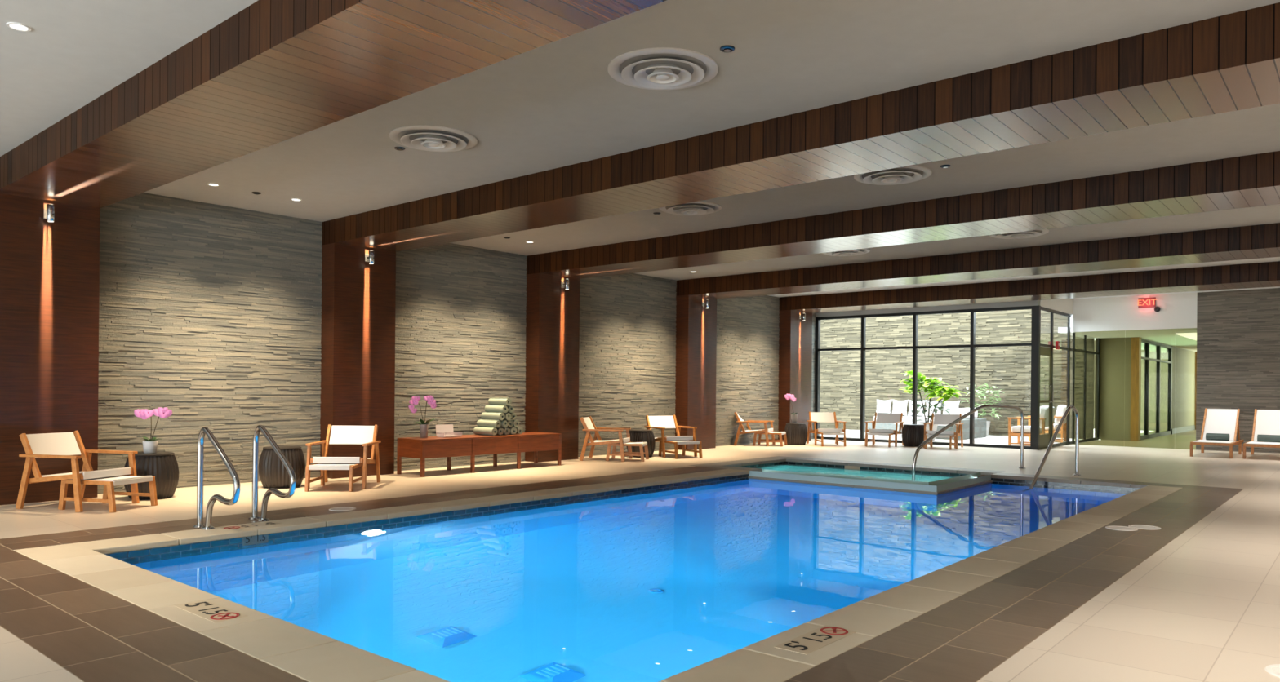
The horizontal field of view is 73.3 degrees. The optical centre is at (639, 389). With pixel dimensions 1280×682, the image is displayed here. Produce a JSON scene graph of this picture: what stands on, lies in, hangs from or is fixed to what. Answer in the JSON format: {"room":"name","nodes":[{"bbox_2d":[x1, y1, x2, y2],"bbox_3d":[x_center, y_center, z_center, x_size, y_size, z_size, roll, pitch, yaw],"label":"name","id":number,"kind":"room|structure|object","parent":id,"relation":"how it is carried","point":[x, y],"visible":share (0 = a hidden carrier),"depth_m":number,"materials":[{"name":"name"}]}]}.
{"room":"indoor swimming pool","nodes":[
{"label":"indoor swimming pool","id":0,"kind":"room"},
{"bbox_2d":[97,192,815,494],"bbox_3d":[-0.868,-0.497,15.331,0.042,3.379,16.200,0,0,40],"label":"wall","id":1,"kind":"structure","parent":0,"point":[210,314],"depth_m":11.20,"materials":[{"name":"stone"}]},
{"bbox_2d":[814,300,1039,317],"bbox_3d":[6.392,-1.949,19.809,5.280,0.349,0.140,0,0,40],"label":"trim","id":2,"kind":"structure","parent":1,"relation":"attached to","point":[1032,303],"depth_m":19.51,"materials":[{"name":"grey"}]},
{"bbox_2d":[13,469,1182,681],"bbox_3d":[1.215,1.236,8.606,5.620,0.050,11.108,0,0,40],"label":"pool coping","id":3,"kind":"structure","parent":0,"point":[308,655],"depth_m":5.02,"materials":[{"name":"stone"}]},
{"bbox_2d":[173,600,247,622],"bbox_3d":[-2.287,1.179,4.576,0.500,0.006,0.170,0,0,40],"label":"depth marker","id":4,"kind":"object","parent":3,"relation":"on","point":[206,610],"visible":1,"depth_m":4.56,"materials":[{"name":"beige tile"}]},
{"bbox_2d":[219,522,280,530],"bbox_3d":[-3.328,1.170,7.362,0.159,0.006,0.467,0,0,40],"label":"depth marker","id":5,"kind":"object","parent":3,"relation":"on","point":[266,523],"visible":1,"depth_m":7.36,"materials":[{"name":"beige tile"}]},
{"bbox_2d":[774,625,856,654],"bbox_3d":[0.854,1.206,4.152,0.170,0.006,0.500,0,0,40],"label":"depth marker","id":6,"kind":"object","parent":3,"relation":"on","point":[811,642],"visible":1,"depth_m":4.13,"materials":[{"name":"beige tile"}]},
{"bbox_2d":[0,466,1244,681],"bbox_3d":[1.141,1.235,8.519,6.820,0.050,12.080,0,0,40],"label":"floor tile border","id":7,"kind":"structure","parent":0,"point":[94,634],"depth_m":4.58,"materials":[{"name":"brown tile"}]},
{"bbox_2d":[192,426,239,529],"bbox_3d":[-3.486,0.746,7.093,0.764,0.855,0.110,0,0,40],"label":"grab rail","id":8,"kind":"object","parent":7,"relation":"on","point":[204,431],"visible":1,"depth_m":7.17,"materials":[{"name":"silver metal"}]},
{"bbox_2d":[248,425,296,521],"bbox_3d":[-3.224,0.749,7.553,0.764,0.855,0.110,0,0,40],"label":"grab rail","id":9,"kind":"object","parent":7,"relation":"on","point":[259,428],"visible":1,"depth_m":7.63,"materials":[{"name":"silver metal"}]},
{"bbox_2d":[1105,525,1137,531],"bbox_3d":[4.269,1.234,7.626,0.256,0.006,0.256,0,0,40],"label":"lid","id":10,"kind":"object","parent":7,"relation":"on","point":[1111,527],"visible":1,"depth_m":7.62,"materials":[{"name":"white plastic"}]},
{"bbox_2d":[1128,524,1160,529],"bbox_3d":[4.519,1.236,7.703,0.256,0.006,0.256,0,0,40],"label":"lid","id":11,"kind":"object","parent":7,"relation":"on","point":[1137,526],"visible":1,"depth_m":7.69,"materials":[{"name":"white plastic"}]},
{"bbox_2d":[0,0,1279,299],"bbox_3d":[1.300,-2.243,8.633,12.030,0.150,29.000,0,0,40],"label":"ceiling","id":12,"kind":"structure","parent":0,"point":[557,104],"depth_m":6.70,"materials":[{"name":"paint"}]},
{"bbox_2d":[5,22,31,31],"bbox_3d":[-3.785,-2.209,5.241,0.124,0.006,0.124,0,0,40],"label":"recessed light","id":13,"kind":"object","parent":12,"relation":"in","point":[16,26],"visible":1,"depth_m":5.24,"materials":[{"name":"white metal"}]},
{"bbox_2d":[0,0,666,208],"bbox_3d":[-1.748,-2.040,5.121,11.910,0.309,0.930,0,0,40],"label":"wooden beam","id":14,"kind":"structure","parent":12,"relation":"attached to","point":[273,72],"depth_m":5.35,"materials":[{"name":"wood"}]},
{"bbox_2d":[389,124,477,151],"bbox_3d":[-1.802,-2.159,7.519,0.750,0.069,0.750,0,0,40],"label":"ceiling vent","id":15,"kind":"object","parent":12,"relation":"in","point":[421,137],"visible":1,"depth_m":7.44,"materials":[{"name":"white metal"}]},
{"bbox_2d":[608,47,718,90],"bbox_3d":[0.155,-2.142,5.849,0.750,0.069,0.750,0,0,40],"label":"ceiling vent","id":16,"kind":"object","parent":12,"relation":"in","point":[660,68],"visible":1,"depth_m":5.78,"materials":[{"name":"grey"}]},
{"bbox_2d":[658,200,721,215],"bbox_3d":[0.602,-2.138,10.279,0.750,0.069,0.750,0,0,40],"label":"ceiling vent","id":17,"kind":"object","parent":12,"relation":"in","point":[700,207],"visible":0.96,"depth_m":10.22,"materials":[{"name":"white metal"}]},
{"bbox_2d":[321,2,1279,252],"bbox_3d":[0.609,-2.019,7.886,11.910,0.309,0.925,0,0,40],"label":"wooden beam","id":18,"kind":"structure","parent":12,"relation":"attached to","point":[1228,62],"depth_m":6.40,"materials":[{"name":"wood"}]},
{"bbox_2d":[821,248,870,256],"bbox_3d":[3.188,-2.116,13.382,0.750,0.069,0.750,0,0,40],"label":"ceiling vent","id":19,"kind":"object","parent":12,"relation":"in","point":[858,251],"visible":0.77,"depth_m":13.33,"materials":[{"name":"white metal"}]},
{"bbox_2d":[853,164,931,185],"bbox_3d":[2.532,-2.122,8.633,0.750,0.069,0.750,0,0,40],"label":"ceiling vent","id":20,"kind":"object","parent":12,"relation":"in","point":[908,174],"visible":0.96,"depth_m":8.58,"materials":[{"name":"white metal"}]},
{"bbox_2d":[526,151,1279,279],"bbox_3d":[2.955,-1.999,10.637,11.910,0.309,0.930,0,0,40],"label":"wooden beam","id":21,"kind":"structure","parent":12,"relation":"attached to","point":[1252,180],"depth_m":9.68,"materials":[{"name":"wood"}]},
{"bbox_2d":[675,222,1279,298],"bbox_3d":[5.553,-1.976,13.684,11.910,0.309,0.955,0,0,40],"label":"wooden beam","id":22,"kind":"structure","parent":12,"relation":"attached to","point":[1260,241],"depth_m":13.09,"materials":[{"name":"wood"}]},
{"bbox_2d":[988,229,1048,239],"bbox_3d":[5.152,-2.099,11.708,0.750,0.069,0.750,0,0,40],"label":"ceiling vent","id":23,"kind":"object","parent":12,"relation":"in","point":[1025,234],"visible":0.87,"depth_m":11.67,"materials":[{"name":"white metal"}]},
{"bbox_2d":[778,261,1279,313],"bbox_3d":[8.105,-1.954,16.678,11.910,0.309,1.000,0,0,40],"label":"wooden beam","id":24,"kind":"structure","parent":12,"relation":"attached to","point":[1267,274],"depth_m":16.38,"materials":[{"name":"wood"}]},
{"bbox_2d":[0,435,1279,681],"bbox_3d":[1.235,1.211,8.630,11.980,0.001,28.850,0,0,40],"label":"floor","id":25,"kind":"structure","parent":0,"point":[1205,606],"depth_m":7.23,"materials":[{"name":"tile"}]},
{"bbox_2d":[0,193,99,505],"bbox_3d":[-6.169,-0.389,8.877,0.330,3.070,0.930,0,0,40],"label":"wooden column","id":26,"kind":"structure","parent":25,"relation":"on","point":[50,271],"depth_m":8.76,"materials":[{"name":"brown wood"}]},
{"bbox_2d":[43,204,54,222],"bbox_3d":[-5.983,-1.782,8.719,0.139,0.173,0.070,0,0,40],"label":"wall spotlight","id":27,"kind":"object","parent":26,"relation":"attached to","point":[48,213],"visible":1,"depth_m":8.67,"materials":[{"name":"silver metal"}]},
{"bbox_2d":[15,431,139,512],"bbox_3d":[-5.529,0.793,8.474,0.787,0.730,0.710,0,0,14],"label":"lounge chair","id":28,"kind":"object","parent":25,"relation":"on","point":[58,445],"visible":0.99,"depth_m":8.38,"materials":[{"name":"brown wood"}]},
{"bbox_2d":[57,475,157,512],"bbox_3d":[-5.170,1.006,8.375,0.651,0.305,0.526,0,0,14],"label":"ottoman","id":29,"kind":"object","parent":25,"relation":"on","point":[108,483],"visible":0.88,"depth_m":8.20,"materials":[{"name":"brown wood"}]},
{"bbox_2d":[124,452,178,500],"bbox_3d":[-5.199,0.917,9.157,0.516,0.475,0.516,0,0,40],"label":"table","id":30,"kind":"object","parent":25,"relation":"on","point":[163,466],"visible":0.67,"depth_m":9.00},
{"bbox_2d":[133,407,172,453],"bbox_3d":[-5.181,0.436,9.153,0.299,0.488,0.276,0,0,40],"label":"orchid","id":31,"kind":"object","parent":30,"relation":"on","point":[149,446],"visible":1,"depth_m":9.13,"materials":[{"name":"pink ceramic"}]},
{"bbox_2d":[258,446,305,488],"bbox_3d":[-4.256,0.925,10.232,0.516,0.475,0.516,0,0,23],"label":"table","id":32,"kind":"object","parent":25,"relation":"on","point":[273,473],"visible":0.83,"depth_m":10.04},
{"bbox_2d":[304,463,363,492],"bbox_3d":[-3.565,1.020,10.105,0.526,0.305,0.651,0,0,-4],"label":"ottoman","id":33,"kind":"object","parent":25,"relation":"on","point":[322,467],"visible":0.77,"depth_m":9.82,"materials":[{"name":"brown wood"}]},
{"bbox_2d":[305,424,381,488],"bbox_3d":[-3.584,0.810,10.445,0.710,0.730,0.787,0,0,-4],"label":"lounge chair","id":34,"kind":"object","parent":25,"relation":"on","point":[366,436],"visible":0.93,"depth_m":10.71,"materials":[{"name":"fabric"}]},
{"bbox_2d":[320,243,395,479],"bbox_3d":[-3.811,-0.368,11.642,0.330,3.070,0.925,0,0,40],"label":"wooden column","id":35,"kind":"structure","parent":25,"relation":"on","point":[358,296],"depth_m":11.46,"materials":[{"name":"brown wood"}]},
{"bbox_2d":[396,431,561,477],"bbox_3d":[-2.283,0.930,12.623,0.580,0.500,2.580,0,0,40],"label":"console","id":36,"kind":"object","parent":25,"relation":"on","point":[431,447],"visible":0.99,"depth_m":12.21,"materials":[{"name":"brown wood"}]},
{"bbox_2d":[408,395,436,438],"bbox_3d":[-2.997,0.379,11.853,0.370,0.590,0.240,0,0,-19],"label":"orchid","id":37,"kind":"object","parent":36,"relation":"on","point":[424,425],"visible":1,"depth_m":11.83,"materials":[{"name":"pink plant"}]},
{"bbox_2d":[473,426,497,435],"bbox_3d":[-2.275,0.621,12.656,0.420,0.113,0.106,0,0,40],"label":"towel","id":38,"kind":"object","parent":36,"relation":"on","point":[477,431],"visible":1,"depth_m":12.59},
{"bbox_2d":[493,427,503,435],"bbox_3d":[-2.197,0.622,12.762,0.420,0.102,0.110,0,0,41],"label":"towel","id":39,"kind":"object","parent":36,"relation":"on","point":[500,431],"visible":0.25,"depth_m":12.62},
{"bbox_2d":[476,419,501,427],"bbox_3d":[-2.232,0.506,12.711,0.420,0.113,0.107,0,0,39],"label":"towel","id":40,"kind":"object","parent":39,"relation":"on","point":[482,423],"visible":1,"depth_m":12.66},
{"bbox_2d":[480,412,505,421],"bbox_3d":[-2.178,0.404,12.738,0.420,0.112,0.106,0,0,40],"label":"towel","id":41,"kind":"object","parent":40,"relation":"on","point":[495,416],"visible":1,"depth_m":12.66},
{"bbox_2d":[506,426,516,434],"bbox_3d":[-2.030,0.618,12.936,0.420,0.106,0.109,0,0,42],"label":"towel","id":42,"kind":"object","parent":36,"relation":"on","point":[513,430],"visible":0.37,"depth_m":12.79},
{"bbox_2d":[505,420,513,426],"bbox_3d":[-2.080,0.507,12.900,0.420,0.108,0.111,0,0,41],"label":"towel","id":43,"kind":"object","parent":42,"relation":"on","point":[510,423],"visible":0.29,"depth_m":12.76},
{"bbox_2d":[502,413,511,420],"bbox_3d":[-2.098,0.406,12.841,0.420,0.107,0.112,0,0,40],"label":"towel","id":44,"kind":"object","parent":43,"relation":"on","point":[508,416],"visible":0.32,"depth_m":12.70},
{"bbox_2d":[484,405,508,413],"bbox_3d":[-2.136,0.297,12.794,0.420,0.106,0.113,0,0,41],"label":"towel","id":45,"kind":"object","parent":44,"relation":"on","point":[491,409],"visible":1,"depth_m":12.72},
{"bbox_2d":[509,413,516,419],"bbox_3d":[-2.039,0.400,12.946,0.420,0.104,0.109,0,0,41],"label":"towel","id":46,"kind":"object","parent":43,"relation":"on","point":[513,415],"visible":0.28,"depth_m":12.81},
{"bbox_2d":[505,405,515,413],"bbox_3d":[-2.058,0.297,12.891,0.420,0.105,0.112,0,0,41],"label":"towel","id":47,"kind":"object","parent":46,"relation":"on","point":[511,410],"visible":0.36,"depth_m":12.76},
{"bbox_2d":[488,397,511,405],"bbox_3d":[-2.091,0.181,12.838,0.420,0.112,0.105,0,0,41],"label":"towel","id":48,"kind":"object","parent":47,"relation":"on","point":[492,401],"visible":1,"depth_m":12.77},
{"bbox_2d":[524,273,579,462],"bbox_3d":[-1.466,-0.348,14.393,0.330,3.070,0.930,0,0,40],"label":"wooden column","id":49,"kind":"structure","parent":25,"relation":"on","point":[553,311],"depth_m":14.17,"materials":[{"name":"brown wood"}]},
{"bbox_2d":[579,416,632,462],"bbox_3d":[-0.574,0.836,14.564,0.787,0.730,0.710,0,0,10],"label":"lounge chair","id":50,"kind":"object","parent":25,"relation":"on","point":[588,425],"visible":0.99,"depth_m":14.31,"materials":[{"name":"brown wood"}]},
{"bbox_2d":[106,471,1139,562],"bbox_3d":[1.329,1.989,8.748,4.880,1.546,10.740,0,0,40],"label":"basin","id":51,"kind":"object","parent":25,"relation":"in","point":[233,543],"visible":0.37,"depth_m":9.72,"materials":[{"name":"tile"}]},
{"bbox_2d":[242,534,268,546],"bbox_3d":[-3.205,1.247,7.173,0.006,0.096,0.215,0,0,40],"label":"depth marker","id":52,"kind":"object","parent":51,"relation":"attached to","point":[258,540],"visible":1,"depth_m":7.17,"materials":[{"name":"blue tile"}]},
{"bbox_2d":[126,479,1127,681],"bbox_3d":[1.335,1.337,8.748,4.880,0.001,10.740,0,0,40],"label":"pool water","id":53,"kind":"object","parent":51,"relation":"in","point":[655,586],"visible":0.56,"depth_m":6.24,"materials":[{"name":"liquid"}]},
{"bbox_2d":[605,442,648,462],"bbox_3d":[-0.206,1.049,14.505,0.651,0.305,0.526,0,0,9],"label":"ottoman","id":54,"kind":"object","parent":25,"relation":"on","point":[641,445],"visible":0.84,"depth_m":14.29,"materials":[{"name":"brown wood"}]},
{"bbox_2d":[626,429,655,457],"bbox_3d":[0.015,0.963,15.303,0.516,0.475,0.516,0,0,6],"label":"table","id":55,"kind":"object","parent":25,"relation":"on","point":[636,435],"visible":0.72,"depth_m":15.11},
{"bbox_2d":[644,415,697,457],"bbox_3d":[0.544,0.846,15.567,0.710,0.730,0.787,0,0,-28],"label":"lounge chair","id":56,"kind":"object","parent":25,"relation":"on","point":[662,423],"visible":0.86,"depth_m":15.71,"materials":[{"name":"fabric"}]},
{"bbox_2d":[658,440,702,459],"bbox_3d":[0.713,1.057,15.239,0.526,0.305,0.651,0,0,-28],"label":"ottoman","id":57,"kind":"object","parent":25,"relation":"on","point":[676,443],"visible":0.93,"depth_m":15.08,"materials":[{"name":"brown wood"}]},
{"bbox_2d":[675,294,716,450],"bbox_3d":[1.132,-0.325,17.441,0.330,3.070,0.955,0,0,40],"label":"wooden column","id":58,"kind":"structure","parent":25,"relation":"on","point":[695,351],"depth_m":17.18,"materials":[{"name":"brown wood"}]},
{"bbox_2d":[733,412,775,446],"bbox_3d":[2.502,0.863,18.790,0.787,0.730,0.710,0,0,20],"label":"lounge chair","id":59,"kind":"object","parent":25,"relation":"on","point":[740,420],"visible":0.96,"depth_m":18.57,"materials":[{"name":"brown wood"}]},
{"bbox_2d":[752,431,787,447],"bbox_3d":[2.825,1.075,18.662,0.651,0.305,0.526,0,0,20],"label":"ottoman","id":60,"kind":"object","parent":25,"relation":"on","point":[780,441],"visible":0.91,"depth_m":18.51,"materials":[{"name":"brown wood"}]},
{"bbox_2d":[777,310,812,442],"bbox_3d":[3.685,-0.303,20.435,0.330,3.070,1.000,0,0,40],"label":"wooden column","id":61,"kind":"structure","parent":25,"relation":"on","point":[795,342],"depth_m":20.13,"materials":[{"name":"brown wood"}]},
{"bbox_2d":[784,422,807,445],"bbox_3d":[3.449,0.993,19.038,0.516,0.475,0.516,0,0,-11],"label":"table","id":62,"kind":"object","parent":25,"relation":"on","point":[796,433],"visible":0.92,"depth_m":18.84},
{"bbox_2d":[784,393,798,423],"bbox_3d":[3.382,0.426,19.060,0.252,0.656,0.316,0,0,40],"label":"orchid","id":63,"kind":"object","parent":62,"relation":"on","point":[794,416],"visible":1,"depth_m":19.02,"materials":[{"name":"pink plant"}]},
{"bbox_2d":[806,412,846,445],"bbox_3d":[4.148,0.877,19.175,0.710,0.730,0.787,0,0,-3],"label":"lounge chair","id":64,"kind":"object","parent":25,"relation":"on","point":[814,417],"visible":0.96,"depth_m":19.45,"materials":[{"name":"fabric"}]},
{"bbox_2d":[816,431,845,446],"bbox_3d":[4.160,1.087,18.825,0.526,0.305,0.651,0,0,-3],"label":"ottoman","id":65,"kind":"object","parent":25,"relation":"on","point":[821,433],"visible":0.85,"depth_m":18.54,"materials":[{"name":"brown wood"}]},
{"bbox_2d":[739,462,981,486],"bbox_3d":[3.197,1.706,13.294,3.380,0.944,2.000,0,0,40],"label":"basin","id":66,"kind":"object","parent":25,"relation":"in","point":[958,477],"visible":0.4,"depth_m":13.06,"materials":[{"name":"teal paint"}]},
{"bbox_2d":[756,464,955,482],"bbox_3d":[3.200,1.333,13.294,3.380,0.001,2.000,0,0,40],"label":"water","id":67,"kind":"object","parent":66,"relation":"in","point":[829,471],"visible":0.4,"depth_m":13.66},
{"bbox_2d":[865,432,895,447],"bbox_3d":[5.269,1.096,18.786,0.526,0.305,0.651,0,0,29],"label":"ottoman","id":68,"kind":"object","parent":25,"relation":"on","point":[873,434],"visible":0.83,"depth_m":18.61,"materials":[{"name":"brown wood"}]},
{"bbox_2d":[864,412,904,447],"bbox_3d":[5.437,0.888,19.091,0.710,0.730,0.787,0,0,29],"label":"lounge chair","id":69,"kind":"object","parent":25,"relation":"on","point":[882,418],"visible":0.91,"depth_m":19.26,"materials":[{"name":"fabric"}]},
{"bbox_2d":[902,424,926,447],"bbox_3d":[6.014,1.015,18.887,0.516,0.475,0.516,0,0,-28],"label":"table","id":70,"kind":"object","parent":25,"relation":"on","point":[913,435],"visible":0.91,"depth_m":18.68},
{"bbox_2d":[899,370,966,440],"bbox_3d":[7.131,0.398,21.088,0.817,1.729,1.645,0,0,-44],"label":"potted plant","id":71,"kind":"object","parent":25,"relation":"on","point":[936,390],"visible":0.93,"depth_m":21.06,"materials":[{"name":"green plant"}]},
{"bbox_2d":[924,434,955,449],"bbox_3d":[6.360,1.106,18.184,0.526,0.305,0.651,0,0,29],"label":"ottoman","id":72,"kind":"object","parent":25,"relation":"on","point":[942,436],"visible":0.83,"depth_m":18.02,"materials":[{"name":"brown wood"}]},
{"bbox_2d":[923,413,963,449],"bbox_3d":[6.528,0.898,18.490,0.710,0.730,0.787,0,0,29],"label":"lounge chair","id":73,"kind":"object","parent":25,"relation":"on","point":[939,420],"visible":0.88,"depth_m":18.67,"materials":[{"name":"fabric"}]},
{"bbox_2d":[911,404,1025,477],"bbox_3d":[5.115,1.039,13.360,2.031,1.611,0.110,0,0,-15],"label":"rail","id":74,"kind":"object","parent":25,"relation":"on","point":[978,408],"visible":0.98,"depth_m":13.37,"materials":[{"name":"silver metal"}]},
{"bbox_2d":[1029,405,1080,488],"bbox_3d":[5.823,0.925,12.139,1.467,1.382,0.110,0,0,-36],"label":"rail","id":75,"kind":"object","parent":25,"relation":"on","point":[1077,415],"visible":0.86,"depth_m":12.33,"materials":[{"name":"silver metal"}]},
{"bbox_2d":[1190,408,1244,458],"bbox_3d":[11.409,0.845,16.983,0.675,0.909,1.900,0,0,40],"label":"sun lounger","id":76,"kind":"object","parent":25,"relation":"on","point":[1222,421],"visible":0.99,"depth_m":17.20,"materials":[{"name":"fabric"}]},
{"bbox_2d":[1205,433,1229,440],"bbox_3d":[11.379,0.942,16.949,0.380,0.134,0.129,0,0,40],"label":"towel","id":77,"kind":"object","parent":76,"relation":"on","point":[1214,437],"visible":1,"depth_m":16.92,"materials":[{"name":"fabric"}]},
{"bbox_2d":[1242,408,1279,458],"bbox_3d":[12.124,0.851,16.557,0.675,0.909,1.900,0,0,40],"label":"sun lounger","id":78,"kind":"object","parent":25,"relation":"on","point":[1266,422],"visible":0.98,"depth_m":16.84,"materials":[{"name":"fabric"}]},
{"bbox_2d":[1257,435,1279,442],"bbox_3d":[12.094,0.948,16.523,0.380,0.134,0.129,0,0,40],"label":"towel","id":79,"kind":"object","parent":78,"relation":"on","point":[1265,438],"visible":1,"depth_m":16.50,"materials":[{"name":"fabric"}]},
{"bbox_2d":[1264,664,1279,678],"bbox_3d":[2.834,1.222,3.685,0.256,0.006,0.256,0,0,40],"label":"lid","id":80,"kind":"object","parent":25,"relation":"on","point":[1274,670],"visible":1,"depth_m":3.74,"materials":[{"name":"white plastic"}]},
{"bbox_2d":[688,456,1003,495],"bbox_3d":[3.159,1.288,13.323,4.020,0.122,2.750,0,0,40],"label":"trim","id":81,"kind":"structure","parent":0,"point":[735,465],"depth_m":13.51,"materials":[{"name":"grey stone"}]},
{"bbox_2d":[814,305,1040,449],"bbox_3d":[6.399,-0.259,19.784,5.245,3.030,0.110,0,0,40],"label":"window","id":82,"kind":"structure","parent":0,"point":[1036,310],"depth_m":19.11,"materials":[{"name":"black"}]},
{"bbox_2d":[819,309,1094,439],"bbox_3d":[7.607,-0.934,25.698,10.800,4.400,0.070,0,0,40],"label":"wall","id":83,"kind":"structure","parent":0,"point":[1007,369],"depth_m":24.51,"materials":[{"name":"stone"}]},
{"bbox_2d":[819,429,1195,449],"bbox_3d":[12.850,1.342,28.635,15.000,0.059,21.730,0,0,40],"label":"floor","id":84,"kind":"structure","parent":0,"point":[1181,441],"depth_m":21.63,"materials":[{"name":"tile"}]},
{"bbox_2d":[864,408,986,440],"bbox_3d":[7.565,0.876,23.611,3.470,0.780,2.960,0,0,40],"label":"sectional sofa","id":85,"kind":"object","parent":84,"relation":"on","point":[980,424],"visible":0.35,"depth_m":22.37,"materials":[{"name":"white fabric"}]},
{"bbox_2d":[875,400,892,414],"bbox_3d":[7.201,0.538,25.422,0.480,0.470,0.213,0,0,39],"label":"pillow","id":86,"kind":"object","parent":85,"relation":"on","point":[882,406],"visible":0.85,"depth_m":25.34,"materials":[{"name":"white fabric"}]},
{"bbox_2d":[892,400,908,416],"bbox_3d":[7.581,0.541,25.098,0.480,0.470,0.213,0,0,40],"label":"pillow","id":87,"kind":"object","parent":85,"relation":"on","point":[899,406],"visible":0.88,"depth_m":25.01,"materials":[{"name":"white fabric"}]},
{"bbox_2d":[902,416,927,422],"bbox_3d":[7.918,0.866,24.479,0.780,0.155,0.820,0,0,40],"label":"seat cushion","id":88,"kind":"object","parent":85,"relation":"on","point":[905,419],"depth_m":24.24,"materials":[{"name":"white fabric"}]},
{"bbox_2d":[942,400,959,414],"bbox_3d":[8.723,0.551,24.125,0.480,0.470,0.213,0,0,44],"label":"pillow","id":89,"kind":"object","parent":85,"relation":"on","point":[953,405],"visible":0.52,"depth_m":24.07,"materials":[{"name":"white fabric"}]},
{"bbox_2d":[946,408,965,419],"bbox_3d":[8.075,0.638,21.963,0.200,0.295,0.850,0,0,40],"label":"cushion","id":90,"kind":"object","parent":85,"relation":"on","point":[957,411],"depth_m":21.80,"materials":[{"name":"white fabric"}]},
{"bbox_2d":[963,408,977,419],"bbox_3d":[8.658,0.643,22.648,0.200,0.295,0.850,0,0,40],"label":"cushion","id":91,"kind":"object","parent":85,"relation":"on","point":[967,410],"depth_m":22.40,"materials":[{"name":"white fabric"}]},
{"bbox_2d":[960,383,1002,436],"bbox_3d":[9.313,0.560,23.353,1.201,1.442,0.907,0,0,40],"label":"shrub","id":92,"kind":"object","parent":84,"relation":"on","point":[988,423],"visible":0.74,"depth_m":23.28,"materials":[{"name":"green plant"}]},
{"bbox_2d":[1007,405,1055,445],"bbox_3d":[8.892,0.825,19.510,0.850,0.905,0.730,0,0,40],"label":"armchair","id":93,"kind":"object","parent":84,"relation":"on","point":[1044,411],"visible":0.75,"depth_m":19.35,"materials":[{"name":"brown wood"}]},
{"bbox_2d":[1011,426,1042,433],"bbox_3d":[8.819,0.919,19.572,0.580,0.145,0.600,0,0,40],"label":"seat cushion","id":94,"kind":"object","parent":93,"relation":"on","point":[1015,429],"depth_m":19.42,"materials":[{"name":"white fabric"}]},
{"bbox_2d":[1040,405,1055,427],"bbox_3d":[9.116,0.614,19.321,0.268,0.478,0.600,0,0,40],"label":"cushion","id":95,"kind":"object","parent":93,"relation":"on","point":[1044,411],"depth_m":19.09,"materials":[{"name":"white fabric"}]},
{"bbox_2d":[1027,404,1066,443],"bbox_3d":[10.042,0.835,21.136,0.850,0.905,0.730,0,0,32],"label":"armchair","id":96,"kind":"object","parent":84,"relation":"on","point":[1061,409],"visible":0.3,"depth_m":20.76,"materials":[{"name":"brown wood"}]},
{"bbox_2d":[1054,404,1066,424],"bbox_3d":[10.290,0.624,20.980,0.268,0.478,0.600,0,0,32],"label":"cushion","id":97,"kind":"object","parent":96,"relation":"on","point":[1061,409],"depth_m":20.74,"materials":[{"name":"white fabric"}]},
{"bbox_2d":[1094,337,1131,440],"bbox_3d":[12.166,-0.004,22.100,0.820,2.620,0.180,0,0,40],"label":"wall","id":98,"kind":"structure","parent":0,"point":[1114,353],"depth_m":22.02,"materials":[{"name":"green paint"}]},
{"bbox_2d":[1040,306,1099,447],"bbox_3d":[10.101,-0.227,20.169,0.040,3.030,5.400,0,0,40],"label":"window","id":99,"kind":"structure","parent":98,"relation":"in","point":[1069,317],"depth_m":20.33,"materials":[{"name":"black"}]},
{"bbox_2d":[1039,346,1053,449],"bbox_3d":[8.748,0.186,18.520,0.117,2.180,0.990,0,0,40],"label":"door","id":100,"kind":"structure","parent":99,"relation":"attached to","point":[1044,439],"depth_m":18.73,"materials":[{"name":"brown metal"}]},
{"bbox_2d":[1130,337,1141,441],"bbox_3d":[12.559,-0.001,21.791,0.180,2.620,0.260,0,0,40],"label":"trim","id":101,"kind":"structure","parent":98,"relation":"attached to","point":[1135,349],"depth_m":21.70,"materials":[{"name":"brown wood"}]},
{"bbox_2d":[1057,327,1196,353],"bbox_3d":[17.767,-1.331,26.205,4.400,0.130,19.080,0,0,40],"label":"ceiling","id":102,"kind":"structure","parent":0,"point":[1166,337],"depth_m":21.23,"materials":[{"name":"white paint"}]},
{"bbox_2d":[1093,340,1166,431],"bbox_3d":[16.721,-0.605,31.151,5.600,4.100,0.100,0,0,40],"label":"wall","id":103,"kind":"structure","parent":0,"point":[1152,354],"depth_m":30.05,"materials":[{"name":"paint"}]},
{"bbox_2d":[1072,288,1279,453],"bbox_3d":[12.638,-0.380,17.941,6.630,3.379,0.141,0,0,40],"label":"wall","id":104,"kind":"structure","parent":0,"point":[1238,331],"depth_m":18.15,"materials":[{"name":"grey stone"}]},
{"bbox_2d":[1040,298,1073,315],"bbox_3d":[10.128,-1.917,20.192,0.130,0.349,5.350,0,0,40],"label":"trim","id":105,"kind":"structure","parent":104,"relation":"attached to","point":[1064,305],"depth_m":19.22,"materials":[{"name":"white paint"}]},
{"bbox_2d":[1137,295,1156,308],"bbox_3d":[11.237,-1.944,19.056,0.364,0.274,0.040,0,0,40],"label":"exit sign","id":106,"kind":"object","parent":104,"relation":"attached to","point":[1146,302],"visible":1,"depth_m":19.05,"materials":[{"name":"red"}]},
{"bbox_2d":[1165,346,1195,429],"bbox_3d":[17.136,-0.041,27.220,0.140,2.460,4.340,0,0,40],"label":"wall","id":107,"kind":"structure","parent":0,"point":[1183,393],"depth_m":26.96,"materials":[{"name":"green paint"}]},
{"bbox_2d":[1140,339,1172,439],"bbox_3d":[14.198,0.024,23.744,0.100,2.600,4.760,0,0,40],"label":"window","id":108,"kind":"structure","parent":107,"relation":"in","point":[1146,373],"depth_m":24.09,"materials":[{"name":"black"}]},
{"bbox_2d":[1165,425,1195,434],"bbox_3d":[17.132,1.269,27.213,0.160,0.160,4.340,0,0,40],"label":"baseboard","id":109,"kind":"structure","parent":107,"relation":"attached to","point":[1183,429],"depth_m":26.96,"materials":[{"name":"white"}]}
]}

